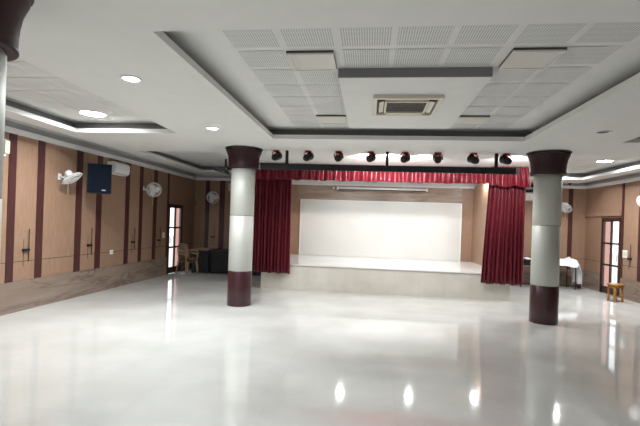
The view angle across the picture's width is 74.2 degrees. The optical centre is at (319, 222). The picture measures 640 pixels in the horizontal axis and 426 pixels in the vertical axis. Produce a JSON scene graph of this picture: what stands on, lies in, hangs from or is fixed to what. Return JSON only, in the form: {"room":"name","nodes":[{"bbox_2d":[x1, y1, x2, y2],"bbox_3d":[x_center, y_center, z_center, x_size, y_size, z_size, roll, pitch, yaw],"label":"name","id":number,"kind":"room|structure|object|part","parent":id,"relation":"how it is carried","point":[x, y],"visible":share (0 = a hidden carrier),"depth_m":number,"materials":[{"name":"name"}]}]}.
{"room":"auditorium hall","nodes":[
{"label":"auditorium hall","id":0,"kind":"room"},
{"bbox_2d":[0,132,195,283],"bbox_3d":[-5.427,-0.184,5.235,0.120,3.420,19.140,2,0,7],"label":"wall","id":1,"kind":"structure","parent":0,"point":[60,218],"depth_m":8.62,"materials":[{"name":"beige laminate"}]},
{"bbox_2d":[4,139,9,155],"bbox_3d":[-5.114,-1.224,6.833,0.160,0.280,0.180,2,0,7],"label":"wall lamp","id":2,"kind":"object","parent":1,"relation":"attached to","point":[6,142],"visible":0.66,"depth_m":6.81,"materials":[{"name":"white plastic"}]},
{"bbox_2d":[22,229,29,260],"bbox_3d":[-5.161,0.435,7.426,0.040,0.650,0.140,2,0,7],"label":"bolt","id":3,"kind":"object","parent":1,"relation":"attached to","point":[23,249],"visible":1,"depth_m":7.47,"materials":[{"name":"black metal"}]},
{"bbox_2d":[58,170,82,183],"bbox_3d":[-4.816,-0.775,8.192,0.436,0.486,0.367,2,0,37],"label":"wall fan","id":4,"kind":"object","parent":1,"relation":"attached to","point":[66,178],"visible":1,"depth_m":8.12,"materials":[{"name":"white plastic"}]},
{"bbox_2d":[87,228,92,257],"bbox_3d":[-4.964,0.442,9.115,0.040,0.650,0.140,2,0,7],"label":"bolt","id":5,"kind":"object","parent":1,"relation":"attached to","point":[91,244],"visible":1,"depth_m":9.16,"materials":[{"name":"black metal"}]},
{"bbox_2d":[86,163,111,193],"bbox_3d":[-4.619,-0.907,8.866,0.450,0.600,0.569,2,0,-26],"label":"wall speaker","id":6,"kind":"object","parent":1,"relation":"attached to","point":[99,176],"visible":1,"depth_m":8.62,"materials":[{"name":"black metal"}]},
{"bbox_2d":[107,161,129,175],"bbox_3d":[-4.712,-1.260,9.918,0.212,0.280,0.580,2,0,7],"label":"air conditioner","id":7,"kind":"object","parent":1,"relation":"attached to","point":[120,169],"visible":0.99,"depth_m":9.82,"materials":[{"name":"white plastic"}]},
{"bbox_3d":[-4.612,-1.284,9.906,0.012,0.135,0.540,2,0,7],"label":"panel","id":8,"kind":"part","parent":7,"relation":"part of","materials":[{"name":"white plastic"}]},
{"bbox_2d":[143,182,161,204],"bbox_3d":[-4.470,-0.765,11.162,0.496,0.597,0.285,2,0,7],"label":"wall fan","id":9,"kind":"object","parent":1,"relation":"attached to","point":[152,189],"visible":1,"depth_m":11.12,"materials":[{"name":"white plastic"}]},
{"bbox_2d":[166,204,182,274],"bbox_3d":[-4.523,0.497,13.141,0.127,2.120,0.940,2,0,7],"label":"door","id":10,"kind":"structure","parent":1,"relation":"in","point":[172,269],"depth_m":13.11,"materials":[{"name":"brown wood"}]},
{"bbox_2d":[0,253,639,315],"bbox_3d":[0.792,1.474,4.402,12.630,0.528,18.940,2,0,7],"label":"wainscoting","id":11,"kind":"structure","parent":1,"relation":"attached to","point":[15,296],"depth_m":9.20,"materials":[{"name":"brown wood"}]},
{"bbox_2d":[5,120,639,188],"bbox_3d":[0.888,-1.383,4.402,12.630,0.189,18.940,2,0,7],"label":"trim","id":12,"kind":"structure","parent":1,"relation":"attached to","point":[10,127],"depth_m":10.99,"materials":[{"name":"white paint"}]},
{"bbox_2d":[0,269,639,425],"bbox_3d":[0.780,1.812,4.402,13.030,0.150,19.340,2,0,7],"label":"floor","id":13,"kind":"structure","parent":0,"point":[170,349],"depth_m":5.25,"materials":[{"name":"tile"}]},
{"bbox_2d":[0,0,33,250],"bbox_3d":[-2.275,0.058,2.621,0.750,3.149,0.750,2,0,7],"label":"column","id":14,"kind":"structure","parent":13,"relation":"on","point":[13,13],"depth_m":2.68,"materials":[{"name":"white paint"}]},
{"bbox_3d":[-2.286,0.388,2.621,0.476,1.116,0.476,2,0,7],"label":"shaft panel","id":15,"kind":"part","parent":14,"relation":"part of","materials":[{"name":"silver metal"}]},
{"bbox_3d":[-2.251,-0.638,2.621,0.476,0.953,0.476,2,0,7],"label":"shaft panel","id":16,"kind":"part","parent":14,"relation":"part of","materials":[{"name":"silver metal"}]},
{"bbox_2d":[175,247,197,275],"bbox_3d":[-4.060,1.143,12.863,0.522,0.851,0.530,2,0,31],"label":"plastic chair","id":17,"kind":"object","parent":13,"relation":"on","point":[183,259],"visible":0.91,"depth_m":12.83,"materials":[{"name":"brown"}]},
{"bbox_2d":[177,243,198,272],"bbox_3d":[-4.038,1.059,12.852,0.522,0.851,0.530,2,0,33],"label":"plastic chair","id":18,"kind":"object","parent":17,"relation":"on","point":[182,247],"visible":0.93,"depth_m":12.91,"materials":[{"name":"brown"}]},
{"bbox_3d":[-4.184,0.853,12.950,0.160,0.449,0.417,2,0,33],"label":"backrest","id":19,"kind":"part","parent":18,"relation":"part of","materials":[{"name":"brown plastic"}]},
{"bbox_2d":[191,247,217,273],"bbox_3d":[-3.714,1.207,13.617,0.570,0.755,0.840,2,0,7],"label":"side table","id":20,"kind":"object","parent":13,"relation":"on","point":[204,253],"visible":0.75,"depth_m":13.22,"materials":[{"name":"brown wood"}]},
{"bbox_2d":[210,249,260,274],"bbox_3d":[-2.335,1.269,13.537,2.190,0.725,0.840,2,0,7],"label":"draped table","id":21,"kind":"object","parent":13,"relation":"on","point":[218,258],"visible":0.38,"depth_m":13.23,"materials":[{"name":"black fabric"}]},
{"bbox_2d":[225,145,262,306],"bbox_3d":[-1.584,0.082,8.541,0.750,3.149,0.750,2,0,7],"label":"column","id":22,"kind":"structure","parent":13,"relation":"on","point":[243,160],"depth_m":8.33,"materials":[{"name":"white paint"}]},
{"bbox_2d":[214,159,229,174],"bbox_3d":[-1.972,-1.123,8.490,0.316,0.309,0.110,2,0,7],"label":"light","id":23,"kind":"object","parent":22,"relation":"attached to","point":[226,169],"visible":0.99,"depth_m":8.47,"materials":[{"name":"black metal"}]},
{"bbox_3d":[-1.974,-1.038,8.500,0.316,0.138,0.060,2,0,3],"label":"arm","id":24,"kind":"part","parent":23,"relation":"part of","materials":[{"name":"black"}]},
{"bbox_3d":[-1.595,0.411,8.541,0.476,1.116,0.476,2,0,7],"label":"shaft panel","id":25,"kind":"part","parent":22,"relation":"part of","materials":[{"name":"white paint"}]},
{"bbox_3d":[-1.560,-0.615,8.541,0.476,0.953,0.476,2,0,7],"label":"shaft panel","id":26,"kind":"part","parent":22,"relation":"part of","materials":[{"name":"white paint"}]},
{"bbox_2d":[261,254,509,300],"bbox_3d":[1.703,1.453,12.071,6.080,0.632,3.415,2,0,7],"label":"stage platform","id":27,"kind":"object","parent":13,"relation":"on","point":[366,275],"visible":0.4,"depth_m":10.47,"materials":[{"name":"beige tile"}]},
{"bbox_2d":[520,263,575,289],"bbox_3d":[6.752,1.575,12.727,1.640,0.730,0.620,2,0,7],"label":"folding table","id":28,"kind":"object","parent":13,"relation":"on","point":[566,285],"visible":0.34,"depth_m":12.48,"materials":[{"name":"black metal"}]},
{"bbox_2d":[523,259,530,262],"bbox_3d":[6.143,1.139,12.736,0.360,0.100,0.467,2,0,7],"label":"case","id":29,"kind":"object","parent":28,"relation":"on","point":[524,260],"visible":0.44,"depth_m":12.55,"materials":[{"name":"black"}]},
{"bbox_2d":[560,257,581,286],"bbox_3d":[7.178,1.454,12.628,0.982,0.880,0.646,2,0,7],"label":"sheet","id":30,"kind":"object","parent":28,"relation":"on","point":[572,263],"visible":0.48,"depth_m":12.39,"materials":[{"name":"white fabric"}]},
{"bbox_2d":[526,150,571,324],"bbox_3d":[4.203,0.278,7.865,0.750,3.149,0.750,2,0,7],"label":"column","id":31,"kind":"structure","parent":13,"relation":"on","point":[548,168],"depth_m":7.66,"materials":[{"name":"white paint"}]},
{"bbox_3d":[4.192,0.607,7.865,0.476,1.116,0.476,2,0,7],"label":"shaft panel","id":32,"kind":"part","parent":31,"relation":"part of","materials":[{"name":"white paint"}]},
{"bbox_3d":[4.227,-0.418,7.865,0.476,0.953,0.476,2,0,7],"label":"shaft panel","id":33,"kind":"part","parent":31,"relation":"part of","materials":[{"name":"white paint"}]},
{"bbox_2d":[607,283,624,302],"bbox_3d":[7.344,1.738,10.513,0.370,0.446,0.370,2,0,7],"label":"stool","id":34,"kind":"object","parent":13,"relation":"on","point":[615,286],"visible":1,"depth_m":10.41,"materials":[{"name":"brown wood"}]},
{"bbox_3d":[7.237,1.756,10.601,0.062,0.401,0.059,2,0,7],"label":"leg","id":35,"kind":"part","parent":34,"relation":"part of","materials":[{"name":"brown wood"}]},
{"bbox_3d":[7.255,1.757,10.406,0.059,0.401,0.062,2,0,7],"label":"leg","id":36,"kind":"part","parent":34,"relation":"part of","materials":[{"name":"brown wood"}]},
{"bbox_3d":[7.351,1.535,10.513,0.370,0.040,0.370,2,0,7],"label":"seat","id":37,"kind":"part","parent":34,"relation":"part of","materials":[{"name":"brown wood"}]},
{"bbox_3d":[7.450,1.764,10.425,0.062,0.401,0.059,2,0,7],"label":"leg","id":38,"kind":"part","parent":34,"relation":"part of","materials":[{"name":"brown wood"}]},
{"bbox_2d":[5,0,639,182],"bbox_3d":[0.897,-1.635,4.402,13.030,0.450,19.340,2,0,7],"label":"ceiling","id":39,"kind":"structure","parent":0,"point":[224,65],"depth_m":4.51,"materials":[{"name":"paint"}]},
{"bbox_2d":[78,110,106,116],"bbox_3d":[-3.675,-1.760,6.839,0.416,0.012,0.416,2,0,7],"label":"recessed light","id":40,"kind":"object","parent":39,"relation":"in","point":[83,112],"visible":1,"depth_m":6.82,"materials":[{"name":"white paint"}]},
{"bbox_2d":[120,75,141,82],"bbox_3d":[-1.972,-1.502,4.414,0.206,0.012,0.206,2,0,7],"label":"recessed light","id":41,"kind":"object","parent":39,"relation":"in","point":[129,78],"visible":1,"depth_m":4.41,"materials":[{"name":"white paint"}]},
{"bbox_2d":[122,77,138,80],"bbox_3d":[-1.972,-1.502,4.414,0.170,0.001,0.170,2,0,7],"label":"diffuser","id":42,"kind":"object","parent":41,"relation":"attached to","point":[126,78],"depth_m":4.41,"materials":[{"name":"white plastic"}]},
{"bbox_2d":[206,127,218,129],"bbox_3d":[-1.706,-1.493,6.699,0.206,0.012,0.206,2,0,7],"label":"recessed light","id":43,"kind":"object","parent":39,"relation":"in","point":[209,128],"visible":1,"depth_m":6.70,"materials":[{"name":"white paint"}]},
{"bbox_2d":[271,150,281,160],"bbox_3d":[-0.888,-1.362,8.617,0.200,0.217,0.248,2,0,20],"label":"spotlight","id":44,"kind":"object","parent":39,"relation":"attached to","point":[277,155],"visible":1,"depth_m":8.55,"materials":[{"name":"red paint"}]},
{"bbox_2d":[303,150,313,160],"bbox_3d":[-0.242,-1.340,8.541,0.200,0.217,0.248,2,0,26],"label":"spotlight","id":45,"kind":"object","parent":39,"relation":"attached to","point":[308,156],"visible":1,"depth_m":8.48,"materials":[{"name":"red paint"}]},
{"bbox_2d":[286,50,336,71],"bbox_3d":[-0.073,-1.624,4.264,0.455,0.038,0.455,2,0,7],"label":"recessed light","id":46,"kind":"object","parent":39,"relation":"in","point":[312,60],"visible":1,"depth_m":4.21,"materials":[{"name":"white plastic"}]},
{"bbox_2d":[291,56,332,69],"bbox_3d":[-0.074,-1.615,4.264,0.385,0.008,0.385,2,0,7],"label":"diffuser","id":47,"kind":"object","parent":46,"relation":"attached to","point":[297,62],"depth_m":4.26,"materials":[{"name":"white plastic"}]},
{"bbox_2d":[316,115,347,123],"bbox_3d":[0.194,-1.615,6.628,0.455,0.038,0.455,2,0,7],"label":"recessed light","id":48,"kind":"object","parent":39,"relation":"in","point":[322,119],"visible":0.94,"depth_m":6.56,"materials":[{"name":"white plastic"}]},
{"bbox_2d":[319,118,344,122],"bbox_3d":[0.194,-1.606,6.628,0.385,0.008,0.385,2,0,7],"label":"diffuser","id":49,"kind":"object","parent":48,"relation":"attached to","point":[321,120],"depth_m":6.63,"materials":[{"name":"white"}]},
{"bbox_2d":[334,151,343,161],"bbox_3d":[0.373,-1.319,8.470,0.200,0.217,0.248,2,0,12],"label":"spotlight","id":50,"kind":"object","parent":39,"relation":"attached to","point":[338,156],"visible":1,"depth_m":8.41,"materials":[{"name":"red paint"}]},
{"bbox_2d":[366,151,375,161],"bbox_3d":[1.008,-1.298,8.395,0.200,0.217,0.248,2,0,24],"label":"spotlight","id":51,"kind":"object","parent":39,"relation":"attached to","point":[371,157],"visible":1,"depth_m":8.33,"materials":[{"name":"red paint"}]},
{"bbox_2d":[258,150,519,174],"bbox_3d":[1.261,-1.198,8.335,5.090,0.390,0.100,2,0,7],"label":"light bar","id":52,"kind":"object","parent":39,"relation":"hanging from","point":[262,166],"visible":0.94,"depth_m":8.30,"materials":[{"name":"black metal"}]},
{"bbox_3d":[-0.668,-1.308,8.560,0.056,0.300,0.060,2,0,7],"label":"post","id":53,"kind":"part","parent":52,"relation":"part of","materials":[{"name":"black metal"}]},
{"bbox_3d":[1.322,-1.241,8.328,0.056,0.300,0.060,2,0,7],"label":"post","id":54,"kind":"part","parent":52,"relation":"part of","materials":[{"name":"black metal"}]},
{"bbox_3d":[3.372,-1.171,8.088,0.056,0.300,0.060,2,0,7],"label":"post","id":55,"kind":"part","parent":52,"relation":"part of","materials":[{"name":"black metal"}]},
{"bbox_2d":[255,163,530,187],"bbox_3d":[1.604,-1.144,10.129,6.540,0.475,0.244,2,0,7],"label":"valance","id":56,"kind":"object","parent":39,"relation":"hanging from","point":[522,179],"visible":0.68,"depth_m":10.06,"materials":[{"name":"red fabric"}]},
{"bbox_2d":[252,179,291,273],"bbox_3d":[-1.194,-0.066,10.568,0.975,2.650,0.155,2,0,7],"label":"stage curtain","id":57,"kind":"object","parent":56,"relation":"hanging from","point":[272,207],"visible":0.91,"depth_m":10.57,"materials":[{"name":"red fabric"}]},
{"bbox_2d":[481,184,525,285],"bbox_3d":[4.305,0.126,9.923,0.959,2.660,0.155,2,0,9],"label":"stage curtain","id":58,"kind":"object","parent":56,"relation":"hanging from","point":[503,249],"visible":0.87,"depth_m":9.92,"materials":[{"name":"red fabric"}]},
{"bbox_2d":[400,152,410,162],"bbox_3d":[1.673,-1.275,8.317,0.200,0.217,0.248,2,0,28],"label":"spotlight","id":59,"kind":"object","parent":39,"relation":"attached to","point":[405,157],"visible":1,"depth_m":8.26,"materials":[{"name":"red paint"}]},
{"bbox_2d":[338,67,492,128],"bbox_3d":[1.108,-1.550,5.545,1.570,0.104,2.340,2,0,7],"label":"ceiling panel","id":60,"kind":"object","parent":39,"relation":"attached to","point":[459,86],"depth_m":4.76,"materials":[{"name":"grey paint"}]},
{"bbox_2d":[373,95,443,115],"bbox_3d":[1.085,-1.476,5.366,0.820,0.045,0.820,2,0,7],"label":"air conditioner","id":61,"kind":"object","parent":60,"relation":"attached to","point":[383,105],"visible":1,"depth_m":5.26,"materials":[{"name":"beige plastic"}]},
{"bbox_2d":[384,100,429,113],"bbox_3d":[1.085,-1.470,5.366,0.530,0.031,0.530,2,0,7],"label":"grille","id":62,"kind":"object","parent":61,"relation":"attached to","point":[390,107],"depth_m":5.37,"materials":[{"name":"beige plastic"}]},
{"bbox_2d":[433,152,442,163],"bbox_3d":[2.299,-1.254,8.245,0.200,0.217,0.248,2,0,12],"label":"spotlight","id":63,"kind":"object","parent":39,"relation":"attached to","point":[437,158],"visible":1,"depth_m":8.18,"materials":[{"name":"red paint"}]},
{"bbox_2d":[453,115,489,124],"bbox_3d":[2.269,-1.545,6.386,0.455,0.038,0.455,2,0,7],"label":"recessed light","id":64,"kind":"object","parent":39,"relation":"in","point":[463,119],"visible":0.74,"depth_m":6.30,"materials":[{"name":"white plastic"}]},
{"bbox_2d":[455,118,484,123],"bbox_3d":[2.269,-1.536,6.386,0.385,0.008,0.385,2,0,7],"label":"diffuser","id":65,"kind":"object","parent":64,"relation":"attached to","point":[460,120],"depth_m":6.38,"materials":[{"name":"white"}]},
{"bbox_2d":[467,153,478,163],"bbox_3d":[2.973,-1.231,8.168,0.200,0.217,0.248,2,0,-14],"label":"spotlight","id":66,"kind":"object","parent":39,"relation":"attached to","point":[471,158],"visible":1,"depth_m":8.12,"materials":[{"name":"red paint"}]},
{"bbox_2d":[499,153,511,164],"bbox_3d":[3.569,-1.211,8.098,0.200,0.217,0.248,2,0,-8],"label":"spotlight","id":67,"kind":"object","parent":39,"relation":"attached to","point":[504,158],"visible":1,"depth_m":8.04,"materials":[{"name":"red paint"}]},
{"bbox_2d":[498,47,566,69],"bbox_3d":[2.003,-1.554,4.021,0.455,0.038,0.455,2,0,7],"label":"recessed light","id":68,"kind":"object","parent":39,"relation":"in","point":[531,58],"visible":1,"depth_m":3.96,"materials":[{"name":"white plastic"}]},
{"bbox_2d":[504,53,559,67],"bbox_3d":[2.003,-1.545,4.021,0.385,0.008,0.385,2,0,7],"label":"diffuser","id":69,"kind":"object","parent":68,"relation":"attached to","point":[517,60],"depth_m":4.01,"materials":[{"name":"white plastic"}]},
{"bbox_2d":[595,130,611,133],"bbox_3d":[4.056,-1.297,6.056,0.206,0.012,0.206,2,0,7],"label":"recessed light","id":70,"kind":"object","parent":39,"relation":"in","point":[603,131],"visible":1,"depth_m":6.06,"materials":[{"name":"white paint"}]},
{"bbox_2d":[596,160,613,162],"bbox_3d":[6.554,-1.413,9.732,0.356,0.012,0.356,2,0,7],"label":"recessed light","id":71,"kind":"object","parent":39,"relation":"in","point":[600,161],"visible":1,"depth_m":9.74,"materials":[{"name":"white paint"}]},
{"bbox_2d":[193,180,586,269],"bbox_3d":[1.949,0.066,13.902,13.030,3.420,0.212,2,0,7],"label":"wall","id":72,"kind":"structure","parent":0,"point":[210,219],"depth_m":13.79,"materials":[{"name":"beige laminate"}]},
{"bbox_2d":[207,191,218,203],"bbox_3d":[-3.569,-0.747,14.255,0.394,0.591,0.425,2,0,7],"label":"wall fan","id":73,"kind":"object","parent":72,"relation":"attached to","point":[213,197],"visible":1,"depth_m":14.12,"materials":[{"name":"white plastic"}]},
{"bbox_2d":[299,199,461,260],"bbox_3d":[1.912,0.220,13.784,5.215,1.841,0.026,2,0,7],"label":"backdrop panel","id":74,"kind":"object","parent":72,"relation":"attached to","point":[375,229],"visible":1,"depth_m":13.76,"materials":[{"name":"white projection screen fabric"},{"name":"white paint"}]},
{"bbox_2d":[337,186,427,191],"bbox_3d":[1.995,-1.081,13.665,2.884,0.105,0.280,2,0,7],"label":"screen","id":75,"kind":"object","parent":72,"relation":"attached to","point":[338,188],"visible":1,"depth_m":13.54,"materials":[{"name":"white"}]},
{"bbox_2d":[292,182,473,188],"bbox_3d":[1.935,-1.216,13.761,5.950,0.071,0.075,2,0,7],"label":"trim","id":76,"kind":"structure","parent":72,"relation":"attached to","point":[293,183],"depth_m":13.71,"materials":[{"name":"white paint"}]},
{"bbox_2d":[471,184,488,264],"bbox_3d":[4.776,0.042,12.269,0.130,2.396,2.360,2,0,7],"label":"wall","id":77,"kind":"structure","parent":72,"relation":"attached to","point":[480,199],"depth_m":12.64,"materials":[{"name":"beige laminate"}]},
{"bbox_2d":[525,192,532,201],"bbox_3d":[6.701,-0.803,13.149,0.780,0.280,0.212,2,0,7],"label":"air conditioner","id":78,"kind":"object","parent":72,"relation":"attached to","point":[529,195],"visible":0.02,"depth_m":13.08,"materials":[{"name":"white plastic"}]},
{"bbox_3d":[6.690,-0.831,13.050,0.740,0.135,0.012,2,0,7],"label":"panel","id":79,"kind":"part","parent":78,"relation":"part of","materials":[{"name":"white plastic"}]},
{"bbox_2d":[526,184,532,190],"bbox_3d":[6.624,-1.081,13.106,0.640,0.190,0.318,2,0,7],"label":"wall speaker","id":80,"kind":"object","parent":72,"relation":"attached to","point":[531,187],"visible":0.16,"depth_m":12.97,"materials":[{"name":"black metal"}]},
{"bbox_2d":[562,202,571,214],"bbox_3d":[7.424,-0.375,12.910,0.391,0.486,0.547,2,0,7],"label":"wall fan","id":81,"kind":"object","parent":72,"relation":"attached to","point":[565,205],"visible":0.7,"depth_m":12.81,"materials":[{"name":"white plastic"}]},
{"bbox_2d":[584,181,639,295],"bbox_3d":[7.131,0.242,3.768,0.120,3.420,19.140,2,0,7],"label":"wall","id":82,"kind":"structure","parent":0,"point":[617,200],"depth_m":11.36,"materials":[{"name":"beige laminate"}]},
{"bbox_2d":[599,217,620,294],"bbox_3d":[8.028,0.923,11.675,0.127,2.120,0.940,2,0,7],"label":"door","id":83,"kind":"structure","parent":82,"relation":"in","point":[602,288],"depth_m":11.70,"materials":[{"name":"brown wood"}]},
{"bbox_2d":[622,250,627,257],"bbox_3d":[7.938,0.815,11.011,0.018,0.200,0.200,2,0,7],"label":"switch plate","id":84,"kind":"object","parent":82,"relation":"attached to","point":[624,253],"visible":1,"depth_m":11.02,"materials":[{"name":"white plastic"}]},
{"label":"outside","id":85,"kind":"structure","parent":0,"visible":0},
{"bbox_2d":[168,236,617,282],"bbox_3d":[1.964,1.963,17.382,60.000,0.130,45.000,2,0,7],"label":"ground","id":86,"kind":"structure","parent":85,"point":[614,262],"depth_m":21.63,"materials":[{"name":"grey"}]},
{"bbox_2d":[175,208,179,265],"bbox_3d":[-4.894,0.004,15.673,0.850,3.320,0.200,2,0,7],"label":"wall","id":87,"kind":"structure","parent":86,"relation":"on","point":[177,209],"depth_m":15.62,"materials":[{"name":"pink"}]},
{"bbox_2d":[604,222,609,285],"bbox_3d":[9.058,0.477,14.043,0.960,3.320,0.200,2,0,7],"label":"wall","id":88,"kind":"structure","parent":86,"relation":"on","point":[607,235],"depth_m":13.89,"materials":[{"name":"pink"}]}
]}

